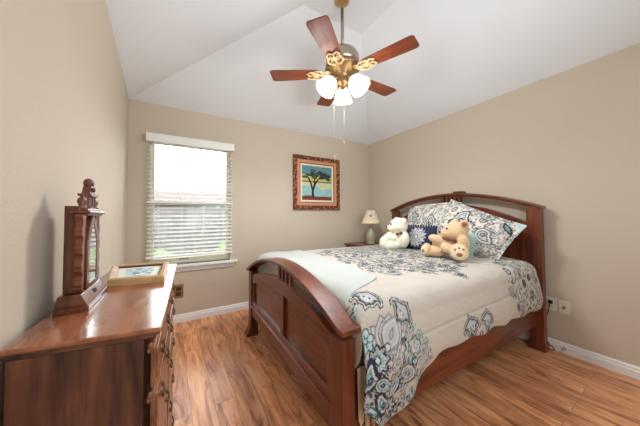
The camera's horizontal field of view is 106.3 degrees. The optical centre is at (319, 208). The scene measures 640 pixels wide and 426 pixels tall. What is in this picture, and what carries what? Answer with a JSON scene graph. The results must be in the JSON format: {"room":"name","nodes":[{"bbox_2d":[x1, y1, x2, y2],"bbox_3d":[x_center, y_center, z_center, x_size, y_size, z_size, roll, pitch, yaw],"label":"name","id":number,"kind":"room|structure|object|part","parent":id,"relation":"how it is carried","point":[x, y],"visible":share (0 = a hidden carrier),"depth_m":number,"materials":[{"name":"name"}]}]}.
{"room":"bedroom","nodes":[
{"label":"bedroom","id":0,"kind":"room"},
{"bbox_2d":[0,0,128,425],"bbox_3d":[-1.022,0.011,0.937,0.120,2.434,3.681,1,-2,-34],"label":"wall","id":1,"kind":"structure","parent":0,"point":[64,99],"depth_m":0.69,"materials":[{"name":"paint"}]},
{"bbox_2d":[126,99,369,314],"bbox_3d":[-0.600,0.080,3.400,3.589,2.434,0.120,1,-2,-31],"label":"wall","id":2,"kind":"structure","parent":0,"point":[264,218],"depth_m":3.15,"materials":[{"name":"paint"}]},
{"bbox_2d":[174,284,182,298],"bbox_3d":[-1.592,0.935,2.699,0.094,0.151,0.021,1,-2,-31],"label":"outlet","id":3,"kind":"object","parent":2,"relation":"attached to","point":[178,293],"visible":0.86,"depth_m":2.70,"materials":[{"name":"plastic"}]},
{"bbox_2d":[149,142,229,263],"bbox_3d":[-1.530,-0.062,2.874,0.834,1.402,0.070,1,-2,-31],"label":"window","id":4,"kind":"structure","parent":2,"relation":"in","point":[177,260],"depth_m":2.83,"materials":[{"name":"white plastic"}]},
{"bbox_3d":[-1.523,0.273,2.856,0.806,0.703,0.026,1,-2,-31],"label":"sash","id":5,"kind":"part","parent":4,"relation":"part of","materials":[{"name":"white plastic"}]},
{"bbox_2d":[146,132,233,259],"bbox_3d":[-1.466,-0.128,2.768,0.894,1.347,0.086,1,-2,-31],"label":"window blind","id":6,"kind":"object","parent":4,"relation":"attached to","point":[152,137],"visible":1,"depth_m":2.72,"materials":[{"name":"white plastic"}]},
{"bbox_3d":[-1.466,0.532,2.756,0.868,0.026,0.050,1,-2,-31],"label":"rail","id":7,"kind":"part","parent":6,"relation":"part of","materials":[{"name":"white plastic"}]},
{"bbox_3d":[-1.469,-0.062,2.772,0.872,0.021,0.052,1,-2,-31],"label":"rail","id":8,"kind":"part","parent":6,"relation":"part of","materials":[{"name":"white plastic"}]},
{"bbox_3d":[-1.470,-0.091,2.774,0.662,1.250,0.055,1,-2,-31],"label":"ladder cord","id":9,"kind":"part","parent":6,"relation":"part of","materials":[{"name":"white plastic"}]},
{"bbox_3d":[-1.540,-0.393,2.898,0.806,0.711,0.025,1,-2,-31],"label":"sash","id":10,"kind":"part","parent":4,"relation":"part of","materials":[{"name":"white"}]},
{"bbox_2d":[175,259,237,271],"bbox_3d":[-1.470,0.676,2.784,0.975,0.080,0.115,1,-2,-31],"label":"trim","id":11,"kind":"structure","parent":2,"relation":"attached to","point":[181,267],"depth_m":2.82,"materials":[{"name":"white wood"}]},
{"bbox_2d":[173,301,248,323],"bbox_3d":[-0.558,1.250,3.308,3.349,0.088,0.016,1,-2,-31],"label":"baseboard","id":12,"kind":"structure","parent":2,"relation":"attached to","point":[199,314],"depth_m":2.85,"materials":[{"name":"white wood"}]},
{"bbox_2d":[293,154,339,209],"bbox_3d":[-0.038,-0.381,3.655,0.810,0.800,0.038,1,-2,-31],"label":"framed painting","id":13,"kind":"object","parent":2,"relation":"attached to","point":[316,180],"visible":1,"depth_m":3.64,"materials":[{"name":"brown paint"}]},
{"bbox_2d":[106,0,639,144],"bbox_3d":[0.381,-1.546,1.875,3.588,0.716,3.919,1,-2,-32],"label":"ceiling","id":14,"kind":"structure","parent":0,"point":[212,57],"depth_m":2.24,"materials":[{"name":"paint"}]},
{"bbox_2d":[270,0,418,159],"bbox_3d":[0.226,-1.100,2.079,1.160,1.393,1.210,1,-2,-32],"label":"ceiling fan","id":15,"kind":"object","parent":14,"relation":"hanging from","point":[343,65],"visible":1,"depth_m":1.97,"materials":[{"name":"brown wood"}]},
{"bbox_3d":[-0.209,-1.154,2.077,0.428,0.008,0.154,0,-3,3],"label":"blade","id":16,"kind":"part","parent":15,"relation":"part of","materials":[{"name":"brown wood"}]},
{"bbox_3d":[0.051,-1.167,1.680,0.154,0.008,0.428,-2,-2,21],"label":"blade","id":17,"kind":"part","parent":15,"relation":"part of","materials":[{"name":"brown wood"}]},
{"bbox_3d":[0.055,-1.014,1.993,0.173,0.169,0.174,1,-2,-32],"label":"lamp shade","id":18,"kind":"part","parent":15,"relation":"part of","materials":[{"name":"white glass"}]},
{"bbox_3d":[0.088,-1.145,2.447,0.154,0.008,0.428,1,-2,-15],"label":"blade","id":19,"kind":"part","parent":15,"relation":"part of","materials":[{"name":"brown wood"}]},
{"bbox_3d":[0.214,-1.009,2.212,0.172,0.169,0.174,1,-2,-32],"label":"lamp shade","id":20,"kind":"part","parent":15,"relation":"part of","materials":[{"name":"white glass"}]},
{"bbox_3d":[0.325,-1.017,1.967,0.171,0.169,0.174,1,-2,-32],"label":"lamp shade","id":21,"kind":"part","parent":15,"relation":"part of","materials":[{"name":"white glass"}]},
{"bbox_3d":[0.532,-1.153,2.279,0.428,0.008,0.154,1,-1,-33],"label":"blade","id":22,"kind":"part","parent":15,"relation":"part of","materials":[{"name":"brown wood"}]},
{"bbox_3d":[0.509,-1.166,1.805,0.428,0.008,0.154,-2,-1,39],"label":"blade","id":23,"kind":"part","parent":15,"relation":"part of","materials":[{"name":"brown wood"}]},
{"bbox_2d":[172,309,639,425],"bbox_3d":[0.397,1.295,1.793,3.588,0.100,3.919,1,-2,-32],"label":"floor","id":24,"kind":"structure","parent":0,"point":[224,376],"depth_m":1.64,"materials":[{"name":"laminate"}]},
{"bbox_2d":[0,264,176,425],"bbox_3d":[-0.685,0.754,0.845,0.274,0.940,0.852,1,-2,-29],"label":"dresser","id":25,"kind":"object","parent":24,"relation":"on","point":[110,363],"visible":0.98,"depth_m":0.53,"materials":[{"name":"brown wood"}]},
{"bbox_3d":[-0.691,0.302,0.858,0.265,0.016,0.842,1,-2,-29],"label":"molding","id":26,"kind":"part","parent":25,"relation":"part of","materials":[{"name":"brown wood"}]},
{"bbox_2d":[52,179,107,315],"bbox_3d":[-0.712,0.094,0.727,0.070,0.372,0.215,1,-2,-31],"label":"mirror","id":27,"kind":"object","parent":25,"relation":"on","point":[82,288],"visible":1,"depth_m":0.66,"materials":[{"name":"brown"}]},
{"bbox_3d":[-0.705,0.012,0.734,0.042,0.020,0.173,1,-2,-31],"label":"cornice","id":28,"kind":"part","parent":27,"relation":"part of","materials":[{"name":"brown wood"}]},
{"bbox_3d":[-0.702,0.127,0.732,0.016,0.215,0.116,1,-2,-31],"label":"door","id":29,"kind":"part","parent":27,"relation":"part of","materials":[{"name":"brown wood"}]},
{"bbox_3d":[-0.702,0.133,0.732,0.012,0.174,0.076,1,-2,-31],"label":"glass","id":30,"kind":"part","parent":27,"relation":"part of","materials":[{"name":"grey"}]},
{"bbox_2d":[107,262,168,285],"bbox_3d":[-0.781,0.276,1.028,0.225,0.028,0.363,1,-2,-32],"label":"framed print","id":31,"kind":"object","parent":25,"relation":"on","point":[141,273],"visible":1,"depth_m":0.99,"materials":[{"name":"beige wood"}]},
{"bbox_3d":[-0.484,0.492,0.730,0.036,0.111,0.389,1,-2,-32],"label":"drawer","id":32,"kind":"part","parent":25,"relation":"part of","materials":[{"name":"brown wood"}]},
{"bbox_3d":[-0.484,0.377,0.734,0.014,0.095,0.390,1,-2,-29],"label":"drawer","id":33,"kind":"part","parent":25,"relation":"part of","materials":[{"name":"brown wood"}]},
{"bbox_3d":[-0.483,0.637,0.726,0.036,0.155,0.389,1,-2,-32],"label":"drawer","id":34,"kind":"part","parent":25,"relation":"part of","materials":[{"name":"brown wood"}]},
{"bbox_3d":[-0.429,0.490,0.649,0.018,0.026,0.056,1,-2,-32],"label":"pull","id":35,"kind":"part","parent":25,"relation":"part of","materials":[{"name":"brown metal"}]},
{"bbox_3d":[-0.429,0.375,0.653,0.018,0.026,0.056,1,-2,-32],"label":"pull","id":36,"kind":"part","parent":25,"relation":"part of","materials":[{"name":"brown metal"}]},
{"bbox_3d":[-0.522,0.641,0.816,0.018,0.026,0.056,1,-2,-32],"label":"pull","id":37,"kind":"part","parent":25,"relation":"part of","materials":[{"name":"brown metal"}]},
{"bbox_3d":[-0.522,0.496,0.820,0.018,0.026,0.056,1,-2,-32],"label":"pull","id":38,"kind":"part","parent":25,"relation":"part of","materials":[{"name":"brown metal"}]},
{"bbox_3d":[-0.523,0.381,0.824,0.018,0.026,0.056,1,-2,-32],"label":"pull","id":39,"kind":"part","parent":25,"relation":"part of","materials":[{"name":"brown metal"}]},
{"bbox_3d":[-0.676,0.824,1.075,0.037,0.173,0.393,1,-2,-32],"label":"drawer","id":40,"kind":"part","parent":25,"relation":"part of","materials":[{"name":"brown wood"}]},
{"bbox_3d":[-0.677,0.648,1.080,0.014,0.155,0.394,1,-2,-29],"label":"drawer","id":41,"kind":"part","parent":25,"relation":"part of","materials":[{"name":"brown wood"}]},
{"bbox_3d":[-0.678,0.503,1.084,0.014,0.111,0.394,1,-2,-29],"label":"drawer","id":42,"kind":"part","parent":25,"relation":"part of","materials":[{"name":"brown wood"}]},
{"bbox_3d":[-0.675,1.026,1.069,0.014,0.208,0.394,1,-2,-29],"label":"drawer","id":43,"kind":"part","parent":25,"relation":"part of","materials":[{"name":"brown wood"}]},
{"bbox_3d":[-0.679,0.388,1.087,0.014,0.095,0.394,1,-2,-29],"label":"drawer","id":44,"kind":"part","parent":25,"relation":"part of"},
{"bbox_2d":[344,241,378,246],"bbox_3d":[0.759,0.925,3.752,0.580,0.750,0.480,1,-2,-31],"label":"nightstand","id":45,"kind":"object","parent":24,"relation":"on","point":[353,244],"visible":0.04,"depth_m":3.72,"materials":[{"name":"brown wood"}]},
{"bbox_2d":[361,209,380,243],"bbox_3d":[0.794,0.276,3.735,0.294,0.546,0.294,1,-2,-32],"label":"table lamp","id":46,"kind":"object","parent":45,"relation":"on","point":[370,217],"visible":0.99,"depth_m":3.67,"materials":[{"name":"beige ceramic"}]},
{"bbox_3d":[0.793,0.124,3.739,0.276,0.180,0.276,1,-2,-32],"label":"lamp shade","id":47,"kind":"part","parent":46,"relation":"part of","materials":[{"name":"beige fabric"}]},
{"bbox_3d":[0.793,0.218,3.737,0.294,0.042,0.294,1,-2,-32],"label":"lace trim","id":48,"kind":"part","parent":46,"relation":"part of","materials":[{"name":"beige fabric"}]},
{"bbox_2d":[244,191,548,425],"bbox_3d":[0.614,0.530,2.308,2.248,1.458,1.736,1,-2,-30],"label":"bed","id":49,"kind":"object","parent":24,"relation":"on","point":[317,344],"visible":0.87,"depth_m":1.54,"materials":[{"name":"brown wood"}]},
{"bbox_3d":[-0.696,0.951,2.428,0.114,0.638,0.100,1,-2,-30],"label":"post","id":50,"kind":"part","parent":49,"relation":"part of","materials":[{"name":"brown wood"}]},
{"bbox_3d":[-0.287,0.761,1.775,0.016,0.434,1.440,1,-2,-30],"label":"footboard","id":51,"kind":"part","parent":49,"relation":"part of","materials":[{"name":"brown wood"}]},
{"bbox_3d":[-0.293,0.968,1.765,0.062,0.150,1.460,1,-2,-30],"label":"rail","id":52,"kind":"part","parent":49,"relation":"part of","materials":[{"name":"brown wood"}]},
{"bbox_3d":[-0.290,0.627,1.778,0.050,0.206,1.440,1,-2,-30],"label":"arch rail","id":53,"kind":"part","parent":49,"relation":"part of","materials":[{"name":"brown wood"}]},
{"bbox_3d":[-0.290,0.499,1.782,0.112,0.233,1.716,1,-2,-30],"label":"cap rail","id":54,"kind":"part","parent":49,"relation":"part of","materials":[{"name":"brown wood"}]},
{"bbox_3d":[0.085,0.908,1.090,0.114,0.638,0.100,1,-2,-30],"label":"post","id":55,"kind":"part","parent":49,"relation":"part of","materials":[{"name":"brown wood"}]},
{"bbox_2d":[355,348,364,371],"bbox_3d":[0.630,0.711,2.312,2.027,0.445,1.530,1,-2,-30],"label":"mattress","id":56,"kind":"object","parent":49,"relation":"on","point":[361,363],"visible":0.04,"depth_m":1.18,"materials":[{"name":"black fabric"}]},
{"bbox_2d":[357,366,375,425],"bbox_3d":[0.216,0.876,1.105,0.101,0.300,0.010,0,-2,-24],"label":"sheet","id":57,"kind":"object","parent":56,"relation":"on","point":[361,371],"visible":0.56,"depth_m":1.09,"materials":[{"name":"beige fabric"}]},
{"bbox_2d":[256,244,542,425],"bbox_3d":[0.603,0.738,2.300,1.984,0.602,1.823,1,-2,-30],"label":"comforter","id":58,"kind":"object","parent":56,"relation":"on","point":[418,306],"visible":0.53,"depth_m":1.37,"materials":[{"name":"fabric"}]},
{"bbox_2d":[257,250,376,307],"bbox_3d":[-0.074,0.583,1.979,0.486,0.323,1.608,1,-2,-30],"label":"folded blanket","id":59,"kind":"object","parent":58,"relation":"on","point":[341,279],"visible":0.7,"depth_m":1.61,"materials":[{"name":"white fabric"}]},
{"bbox_2d":[379,217,408,248],"bbox_3d":[0.850,0.287,2.735,0.326,0.375,0.328,-1,-2,18],"label":"teddy bear","id":60,"kind":"object","parent":58,"relation":"on","point":[398,238],"visible":0.94,"depth_m":2.63},
{"bbox_2d":[406,225,437,249],"bbox_3d":[1.107,0.334,2.718,0.162,0.288,0.443,1,-2,-29],"label":"cushion","id":61,"kind":"object","parent":58,"relation":"on","point":[418,235],"visible":0.65,"depth_m":2.65,"materials":[{"name":"fabric"}]},
{"bbox_2d":[407,202,461,226],"bbox_3d":[1.321,0.167,2.860,0.253,0.467,0.719,1,-2,-27],"label":"pillow sham","id":62,"kind":"object","parent":58,"relation":"on","point":[428,214],"visible":0.36,"depth_m":2.85,"materials":[{"name":"fabric"}]},
{"bbox_2d":[421,219,469,260],"bbox_3d":[1.112,0.273,2.145,0.387,0.347,0.304,-1,-2,28],"label":"teddy bear","id":63,"kind":"object","parent":58,"relation":"on","point":[453,240],"visible":1,"depth_m":2.09},
{"bbox_2d":[468,234,476,257],"bbox_3d":[1.339,0.330,2.304,0.134,0.266,0.329,1,-2,-34],"label":"cushion","id":64,"kind":"object","parent":58,"relation":"on","point":[472,238],"visible":0.23,"depth_m":2.19,"materials":[{"name":"fabric"}]},
{"bbox_2d":[432,199,526,259],"bbox_3d":[1.471,0.211,2.362,0.266,0.645,0.834,0,-2,-25],"label":"pillow sham","id":65,"kind":"object","parent":56,"relation":"on","point":[494,234],"visible":0.72,"depth_m":2.18,"materials":[{"name":"fabric"}]},
{"bbox_3d":[1.129,0.663,3.537,0.084,1.256,0.120,1,-2,-30],"label":"post","id":66,"kind":"part","parent":49,"relation":"part of","materials":[{"name":"brown wood"}]},
{"bbox_3d":[1.023,0.907,1.620,2.052,0.240,0.028,1,-2,-30],"label":"rail","id":67,"kind":"part","parent":49,"relation":"part of","materials":[{"name":"brown wood"}]},
{"bbox_3d":[1.531,-0.062,2.863,0.072,0.182,1.660,1,-2,-30],"label":"cap molding","id":68,"kind":"part","parent":49,"relation":"part of","materials":[{"name":"brown wood"}]},
{"bbox_3d":[1.530,0.102,2.857,0.052,0.302,1.520,1,-2,-30],"label":"arch rail","id":69,"kind":"part","parent":49,"relation":"part of","materials":[{"name":"brown wood"}]},
{"bbox_3d":[1.531,-0.074,2.863,0.116,0.198,1.736,1,-2,-30],"label":"cap rail","id":70,"kind":"part","parent":49,"relation":"part of","materials":[{"name":"brown wood"}]},
{"bbox_3d":[1.534,0.475,2.847,0.024,0.988,1.520,1,-2,-30],"label":"headboard","id":71,"kind":"part","parent":49,"relation":"part of","materials":[{"name":"brown wood"}]},
{"bbox_3d":[1.941,0.619,2.147,0.084,1.256,0.120,1,-2,-30],"label":"post","id":72,"kind":"part","parent":49,"relation":"part of","materials":[{"name":"brown wood"}]},
{"bbox_2d":[522,300,554,349],"bbox_3d":[1.976,1.031,2.183,0.049,0.427,0.223,1,-2,-43],"label":"lead","id":73,"kind":"object","parent":24,"relation":"on","point":[549,301],"visible":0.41,"depth_m":2.12,"materials":[{"name":"black plastic"}]},
{"bbox_2d":[369,43,639,366],"bbox_3d":[1.827,0.045,2.683,0.120,2.434,3.596,1,-2,-30],"label":"wall","id":74,"kind":"structure","parent":0,"point":[567,142],"depth_m":2.07,"materials":[{"name":"paint"}]},
{"bbox_2d":[546,296,556,311],"bbox_3d":[2.061,0.851,2.137,0.009,0.116,0.072,1,-2,-30],"label":"power outlet","id":75,"kind":"object","parent":74,"relation":"attached to","point":[553,307],"visible":0.81,"depth_m":2.13,"materials":[{"name":"beige plastic"}]},
{"bbox_2d":[558,300,569,315],"bbox_3d":[2.097,0.855,2.062,0.023,0.116,0.072,1,-2,-30],"label":"outlet","id":76,"kind":"object","parent":74,"relation":"attached to","point":[564,306],"visible":1,"depth_m":2.06,"materials":[{"name":"beige plastic"}]},
{"bbox_2d":[517,330,639,379],"bbox_3d":[1.775,1.217,2.615,0.016,0.088,3.596,1,-2,-30],"label":"baseboard","id":77,"kind":"structure","parent":74,"relation":"attached to","point":[632,371],"depth_m":1.90,"materials":[{"name":"white wood"}]},
{"label":"outside","id":78,"kind":"structure","parent":0,"visible":0},
{"bbox_3d":[-7.184,2.023,15.097,32.000,0.100,26.700,1,-2,-32],"label":"ground","id":79,"kind":"structure","parent":78,"visible":0},
{"bbox_2d":[154,250,172,255],"bbox_3d":[-4.126,1.421,6.223,0.740,0.716,0.627,1,-2,-32],"label":"bush","id":80,"kind":"object","parent":79,"relation":"on","point":[156,250],"visible":0.11,"depth_m":6.13,"materials":[{"name":"green plant"}]},
{"bbox_2d":[154,206,225,254],"bbox_3d":[-4.351,0.810,6.904,12.025,1.820,0.140,1,-2,-32],"label":"fence","id":81,"kind":"object","parent":79,"relation":"on","point":[206,221],"visible":0.12,"depth_m":7.20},
{"bbox_3d":[-3.246,0.823,7.566,0.090,1.820,0.080,1,-2,-32],"label":"post","id":82,"kind":"part","parent":81,"relation":"part of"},
{"bbox_2d":[154,189,225,238],"bbox_3d":[-10.250,0.375,17.178,21.200,3.350,7.400,1,-2,-32],"label":"neighbor house","id":83,"kind":"structure","parent":79,"relation":"on","point":[155,193],"depth_m":15.69,"materials":[{"name":"brick"}]}
]}

